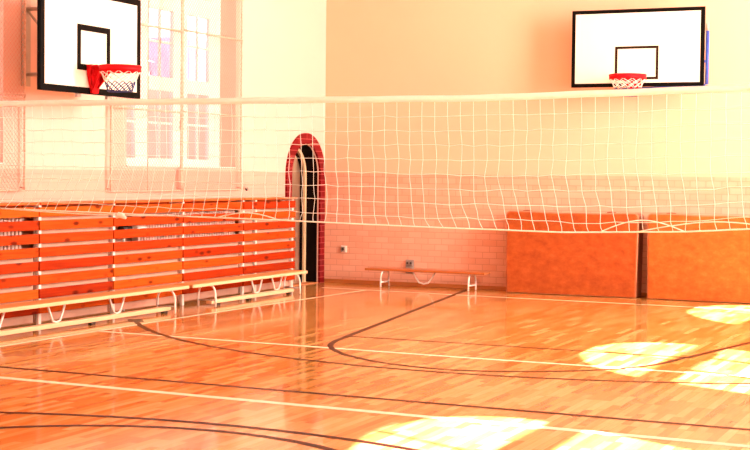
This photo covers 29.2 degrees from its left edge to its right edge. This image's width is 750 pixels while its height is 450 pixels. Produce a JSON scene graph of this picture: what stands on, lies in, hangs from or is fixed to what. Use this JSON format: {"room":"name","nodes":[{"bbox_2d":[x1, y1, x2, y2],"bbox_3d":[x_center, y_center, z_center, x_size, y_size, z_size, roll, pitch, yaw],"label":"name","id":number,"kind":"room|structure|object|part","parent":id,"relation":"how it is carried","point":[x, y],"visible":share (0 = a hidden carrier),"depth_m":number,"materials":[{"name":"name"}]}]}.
{"room":"sports hall","nodes":[
{"label":"sports hall","id":0,"kind":"room"},
{"bbox_2d":[0,0,278,305],"bbox_3d":[-6.208,-2.437,9.605,0.340,7.300,23.100,2,2,24],"label":"wall","id":1,"kind":"structure","parent":0,"point":[260,60],"depth_m":16.51,"materials":[{"name":"beige paint"}]},
{"bbox_2d":[0,218,23,249],"bbox_3d":[-3.965,0.500,14.143,0.157,1.120,1.550,2,2,24],"label":"radiator","id":2,"kind":"object","parent":1,"relation":"attached to","point":[9,247],"visible":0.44,"depth_m":14.62,"materials":[{"name":"metal"}]},
{"bbox_2d":[0,0,25,191],"bbox_3d":[-4.261,-2.854,13.431,0.076,5.096,3.121,2,2,24],"label":"netting","id":3,"kind":"object","parent":1,"relation":"attached to","point":[24,2],"visible":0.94,"depth_m":14.77,"materials":[{"name":"white fabric"}]},
{"bbox_3d":[-4.248,-1.300,13.473,0.010,0.012,3.095,2,2,24],"label":"rail","id":4,"kind":"part","parent":3,"relation":"part of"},
{"bbox_3d":[-4.249,-1.260,13.474,0.010,0.012,3.095,2,2,24],"label":"rail","id":5,"kind":"part","parent":3,"relation":"part of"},
{"bbox_2d":[21,0,141,98],"bbox_3d":[-3.031,-1.868,14.835,1.232,1.105,1.479,0,2,-10],"label":"basketball hoop","id":6,"kind":"object","parent":1,"relation":"attached to","point":[91,47],"visible":1,"depth_m":14.74,"materials":[{"name":"red metal"}]},
{"bbox_3d":[-3.331,-1.853,14.835,0.684,1.070,0.140,2,2,24],"label":"wall arm","id":7,"kind":"part","parent":6,"relation":"part of","materials":[{"name":"grey metal"}]},
{"bbox_2d":[0,286,285,328],"bbox_3d":[-6.035,1.169,9.763,0.021,0.085,23.330,2,2,24],"label":"baseboard","id":8,"kind":"structure","parent":1,"relation":"attached to","point":[107,312],"depth_m":16.67,"materials":[{"name":"brown wood"}]},
{"bbox_2d":[106,0,182,191],"bbox_3d":[-2.687,-2.950,16.947,0.083,5.116,1.526,2,2,24],"label":"netting","id":9,"kind":"object","parent":1,"relation":"attached to","point":[181,4],"visible":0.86,"depth_m":17.11,"materials":[{"name":"white fabric"}]},
{"bbox_3d":[-2.678,-1.361,16.990,0.021,0.024,1.500,2,2,24],"label":"rail","id":10,"kind":"part","parent":9,"relation":"part of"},
{"bbox_3d":[-2.667,-2.351,16.956,0.024,0.028,1.500,2,2,24],"label":"rail","id":11,"kind":"part","parent":9,"relation":"part of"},
{"bbox_2d":[117,210,234,310],"bbox_3d":[-2.397,0.395,17.652,0.157,1.120,2.580,2,2,24],"label":"radiator","id":12,"kind":"object","parent":1,"relation":"attached to","point":[217,211],"visible":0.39,"depth_m":17.55,"materials":[{"name":"metal"}]},
{"bbox_2d":[126,0,235,167],"bbox_3d":[-2.484,-3.074,17.865,0.322,4.715,2.550,2,2,24],"label":"window","id":13,"kind":"structure","parent":1,"relation":"in","point":[214,16],"depth_m":18.16,"materials":[{"name":"white paint"}]},
{"bbox_3d":[-2.478,-0.728,17.933,0.252,0.018,2.542,2,2,24],"label":"sill","id":14,"kind":"part","parent":13,"relation":"part of","materials":[{"name":"white paint"}]},
{"bbox_2d":[178,0,242,190],"bbox_3d":[-2.070,-2.994,18.327,0.083,5.111,1.491,2,2,24],"label":"netting","id":15,"kind":"object","parent":1,"relation":"attached to","point":[186,30],"visible":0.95,"depth_m":18.35,"materials":[{"name":"white fabric"}]},
{"bbox_3d":[-2.061,-1.418,18.370,0.016,0.018,1.465,2,2,24],"label":"rail","id":16,"kind":"part","parent":15,"relation":"part of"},
{"bbox_3d":[-2.050,-2.417,18.335,0.024,0.028,1.465,2,2,24],"label":"rail","id":17,"kind":"part","parent":15,"relation":"part of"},
{"bbox_2d":[126,90,306,282],"bbox_3d":[-2.183,-0.509,21.506,2.210,2.900,4.000,2,2,24],"label":"wall","id":18,"kind":"structure","parent":0,"point":[295,175],"depth_m":19.67,"materials":[{"name":"paint"}]},
{"bbox_2d":[277,0,325,281],"bbox_3d":[-1.123,-2.774,20.800,0.190,7.300,1.500,2,2,24],"label":"wall","id":19,"kind":"structure","parent":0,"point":[302,23],"depth_m":20.74,"materials":[{"name":"beige paint"}]},
{"bbox_2d":[285,133,324,286],"bbox_3d":[-1.131,-0.236,20.984,0.290,2.215,1.230,2,2,24],"label":"door frame","id":20,"kind":"structure","parent":19,"relation":"attached to","point":[308,242],"depth_m":21.37,"materials":[{"name":"red brick"}]},
{"bbox_3d":[-1.217,-0.148,21.025,0.034,2.035,0.870,2,2,24],"label":"frame","id":21,"kind":"part","parent":20,"relation":"part of","materials":[{"name":"beige wood"}]},
{"bbox_2d":[0,282,749,449],"bbox_3d":[-1.039,1.319,8.231,10.400,0.002,24.600,2,2,24],"label":"floor","id":22,"kind":"structure","parent":0,"point":[328,365],"depth_m":11.64,"materials":[{"name":"orange wood"}]},
{"bbox_2d":[0,202,39,326],"bbox_3d":[-3.869,0.430,14.273,0.261,1.291,1.398,2,2,24],"label":"radiator cover","id":23,"kind":"object","parent":22,"relation":"on","point":[17,266],"visible":0.96,"depth_m":14.59,"materials":[{"name":"brown wood"}]},
{"bbox_3d":[-3.968,-0.117,14.301,0.022,0.142,1.398,2,2,24],"label":"rail","id":24,"kind":"part","parent":23,"relation":"part of","materials":[{"name":"orange wood"}]},
{"bbox_3d":[-3.837,0.685,14.266,0.015,0.695,1.398,2,2,24],"label":"panel","id":25,"kind":"part","parent":23,"relation":"part of","materials":[{"name":"paint"}]},
{"bbox_2d":[21,201,113,324],"bbox_3d":[-3.306,0.393,15.532,0.261,1.291,1.318,2,2,24],"label":"radiator cover","id":26,"kind":"object","parent":22,"relation":"on","point":[73,259],"visible":0.8,"depth_m":15.45,"materials":[{"name":"brown wood"}]},
{"bbox_3d":[-3.494,0.424,14.932,0.036,1.265,0.044,2,2,24],"label":"post","id":27,"kind":"part","parent":26,"relation":"part of","materials":[{"name":"white metal"}]},
{"bbox_3d":[-3.406,-0.154,15.560,0.022,0.142,1.318,2,2,24],"label":"rail","id":28,"kind":"part","parent":26,"relation":"part of","materials":[{"name":"orange wood"}]},
{"bbox_3d":[-3.272,0.397,15.517,0.015,1.195,1.318,2,2,24],"label":"panel","id":29,"kind":"part","parent":26,"relation":"part of","materials":[{"name":"paint"}]},
{"bbox_2d":[0,284,188,335],"bbox_3d":[-3.027,0.903,15.116,0.282,0.308,3.650,2,2,24],"label":"bench","id":30,"kind":"object","parent":22,"relation":"on","point":[163,309],"visible":1,"depth_m":15.07,"materials":[{"name":"brown wood"}]},
{"bbox_3d":[-3.036,0.767,15.116,0.260,0.036,3.650,2,2,24],"label":"seat","id":31,"kind":"part","parent":30,"relation":"part of","materials":[{"name":"brown wood"}]},
{"bbox_3d":[-2.397,0.873,16.505,0.265,0.276,0.025,2,2,24],"label":"leg","id":32,"kind":"part","parent":30,"relation":"part of","materials":[{"name":"white metal"}]},
{"bbox_2d":[97,199,183,313],"bbox_3d":[-2.733,0.354,16.815,0.261,1.291,1.448,2,2,24],"label":"radiator cover","id":33,"kind":"object","parent":22,"relation":"on","point":[145,263],"visible":0.81,"depth_m":16.72,"materials":[{"name":"brown wood"}]},
{"bbox_3d":[-2.948,0.388,16.155,0.036,1.265,0.044,2,2,24],"label":"post","id":34,"kind":"part","parent":33,"relation":"part of","materials":[{"name":"white metal"}]},
{"bbox_3d":[-2.833,-0.193,16.843,0.022,0.142,1.448,2,2,24],"label":"rail","id":35,"kind":"part","parent":33,"relation":"part of","materials":[{"name":"orange wood"}]},
{"bbox_3d":[-2.701,0.609,16.808,0.015,0.695,1.448,2,2,24],"label":"panel","id":36,"kind":"part","parent":33,"relation":"part of","materials":[{"name":"paint"}]},
{"bbox_2d":[167,198,243,304],"bbox_3d":[-2.130,0.313,18.165,0.261,1.291,1.468,2,2,24],"label":"radiator cover","id":37,"kind":"object","parent":22,"relation":"on","point":[205,257],"visible":0.91,"depth_m":18.07,"materials":[{"name":"brown wood"}]},
{"bbox_3d":[-2.348,0.347,17.497,0.036,1.265,0.044,2,2,24],"label":"post","id":38,"kind":"part","parent":37,"relation":"part of","materials":[{"name":"white metal"}]},
{"bbox_3d":[-2.229,-0.234,18.193,0.022,0.142,1.468,2,2,24],"label":"rail","id":39,"kind":"part","parent":37,"relation":"part of","materials":[{"name":"orange wood"}]},
{"bbox_3d":[-2.098,0.568,18.159,0.015,0.695,1.468,2,2,24],"label":"panel","id":40,"kind":"part","parent":37,"relation":"part of","materials":[{"name":"paint"}]},
{"bbox_2d":[173,270,307,306],"bbox_3d":[-1.641,0.809,18.219,0.282,0.308,2.970,2,2,24],"label":"bench","id":41,"kind":"object","parent":22,"relation":"on","point":[195,284],"visible":0.99,"depth_m":18.23,"materials":[{"name":"brown wood"}]},
{"bbox_3d":[-2.026,0.848,17.335,0.265,0.276,0.025,2,2,24],"label":"leg","id":42,"kind":"part","parent":41,"relation":"part of","materials":[{"name":"white metal"}]},
{"bbox_3d":[-1.649,0.673,18.219,0.260,0.036,2.970,2,2,24],"label":"seat","id":43,"kind":"part","parent":41,"relation":"part of","materials":[{"name":"brown wood"}]},
{"bbox_3d":[-1.117,0.787,19.371,0.265,0.276,0.025,2,2,24],"label":"leg","id":44,"kind":"part","parent":41,"relation":"part of","materials":[{"name":"white metal"}]},
{"bbox_2d":[229,197,296,294],"bbox_3d":[-1.522,0.272,19.525,0.261,1.291,1.468,2,2,24],"label":"radiator cover","id":45,"kind":"object","parent":22,"relation":"on","point":[268,245],"visible":0.85,"depth_m":19.44,"materials":[{"name":"brown wood"}]},
{"bbox_3d":[-1.741,0.306,18.857,0.036,1.265,0.044,2,2,24],"label":"post","id":46,"kind":"part","parent":45,"relation":"part of","materials":[{"name":"white metal"}]},
{"bbox_3d":[-1.602,0.297,19.167,0.036,1.265,0.044,2,2,24],"label":"post","id":47,"kind":"part","parent":45,"relation":"part of","materials":[{"name":"white metal"}]},
{"bbox_3d":[-1.621,-0.275,19.553,0.022,0.142,1.468,2,2,24],"label":"rail","id":48,"kind":"part","parent":45,"relation":"part of","materials":[{"name":"orange wood"}]},
{"bbox_3d":[-1.487,0.277,19.510,0.015,1.195,1.468,2,2,24],"label":"panel","id":49,"kind":"part","parent":45,"relation":"part of","materials":[{"name":"paint"}]},
{"bbox_3d":[-1.170,0.268,20.135,0.036,1.265,0.044,2,2,24],"label":"post","id":50,"kind":"part","parent":45,"relation":"part of","materials":[{"name":"white metal"}]},
{"bbox_2d":[365,267,489,290],"bbox_3d":[0.741,0.772,20.502,1.830,0.268,0.325,2,2,24],"label":"bench","id":51,"kind":"object","parent":22,"relation":"on","point":[383,269],"visible":1,"depth_m":20.43,"materials":[{"name":"brown wood"}]},
{"bbox_3d":[0.142,0.768,20.769,0.025,0.242,0.325,2,2,24],"label":"leg","id":52,"kind":"part","parent":51,"relation":"part of","materials":[{"name":"white metal"}]},
{"bbox_3d":[0.738,0.655,20.488,1.830,0.034,0.260,2,2,24],"label":"seat","id":53,"kind":"part","parent":51,"relation":"part of","materials":[{"name":"brown wood"}]},
{"bbox_3d":[1.366,0.801,20.223,0.025,0.242,0.325,2,2,24],"label":"leg","id":54,"kind":"part","parent":51,"relation":"part of","materials":[{"name":"white metal"}]},
{"bbox_2d":[506,210,643,297],"bbox_3d":[2.732,0.376,19.755,1.869,1.153,0.362,2,2,24],"label":"mat","id":55,"kind":"object","parent":22,"relation":"on","point":[581,264],"visible":0.98,"depth_m":19.58,"materials":[{"name":"leather"}]},
{"bbox_2d":[647,212,749,302],"bbox_3d":[4.577,0.424,18.910,1.959,1.158,0.362,2,2,24],"label":"mat","id":56,"kind":"object","parent":22,"relation":"on","point":[712,266],"visible":0.94,"depth_m":18.87,"materials":[{"name":"leather"}]},
{"bbox_3d":[-3.890,-0.114,13.296,0.160,2.450,0.160,2,2,24],"label":"net post","id":57,"kind":"object","parent":22,"relation":"on","visible":0},
{"bbox_2d":[0,84,749,232],"bbox_3d":[0.438,-0.535,11.343,9.574,1.138,0.069,2,2,24],"label":"net","id":58,"kind":"object","parent":57,"relation":"attached to","point":[726,89],"visible":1,"depth_m":11.48,"materials":[{"name":"fabric"}]},
{"bbox_3d":[0.350,-0.024,11.404,9.386,0.113,0.034,2,2,24],"label":"cord","id":59,"kind":"part","parent":58,"relation":"part of","materials":[{"name":"white fabric"}]},
{"bbox_2d":[324,0,749,292],"bbox_3d":[3.968,-2.672,19.514,10.840,7.300,0.300,2,2,24],"label":"wall","id":60,"kind":"structure","parent":0,"point":[374,47],"depth_m":20.43,"materials":[{"name":"beige paint"}]},
{"bbox_2d":[341,246,346,252],"bbox_3d":[-0.465,0.360,21.403,0.095,0.100,0.032,2,2,24],"label":"wall socket","id":61,"kind":"object","parent":60,"relation":"attached to","point":[343,248],"visible":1,"depth_m":21.40,"materials":[{"name":"white plastic"}]},
{"bbox_2d":[406,259,413,272],"bbox_3d":[0.502,0.605,20.976,0.130,0.200,0.037,2,2,24],"label":"wall socket","id":62,"kind":"object","parent":60,"relation":"attached to","point":[409,263],"visible":0.72,"depth_m":20.97,"materials":[{"name":"plastic"}]},
{"bbox_2d":[324,278,646,296],"bbox_3d":[3.973,0.955,19.445,10.399,0.055,0.021,2,2,24],"label":"baseboard","id":63,"kind":"structure","parent":60,"relation":"attached to","point":[643,294],"depth_m":20.93,"materials":[{"name":"brown wood"}]},
{"bbox_2d":[571,6,709,96],"bbox_3d":[3.464,-2.280,19.024,1.834,1.180,1.026,2,2,24],"label":"basketball hoop","id":64,"kind":"object","parent":60,"relation":"attached to","point":[646,47],"visible":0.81,"depth_m":19.07,"materials":[{"name":"red metal"}]},
{"bbox_3d":[3.622,-2.180,19.149,1.639,0.767,0.062,2,2,24],"label":"support frame","id":65,"kind":"part","parent":64,"relation":"part of","materials":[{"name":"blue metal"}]},
{"label":"outside","id":66,"kind":"structure","parent":0,"visible":0},
{"bbox_3d":[-25.246,0.069,43.443,57.460,0.300,100.000,2,2,24],"label":"ground","id":67,"kind":"structure","parent":66,"visible":0},
{"bbox_2d":[149,8,205,81],"bbox_3d":[-7.096,-3.635,47.767,7.300,7.200,9.300,2,2,24],"label":"annex","id":68,"kind":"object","parent":67,"relation":"on","point":[164,70],"visible":0.13,"depth_m":42.54,"materials":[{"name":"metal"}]}
]}

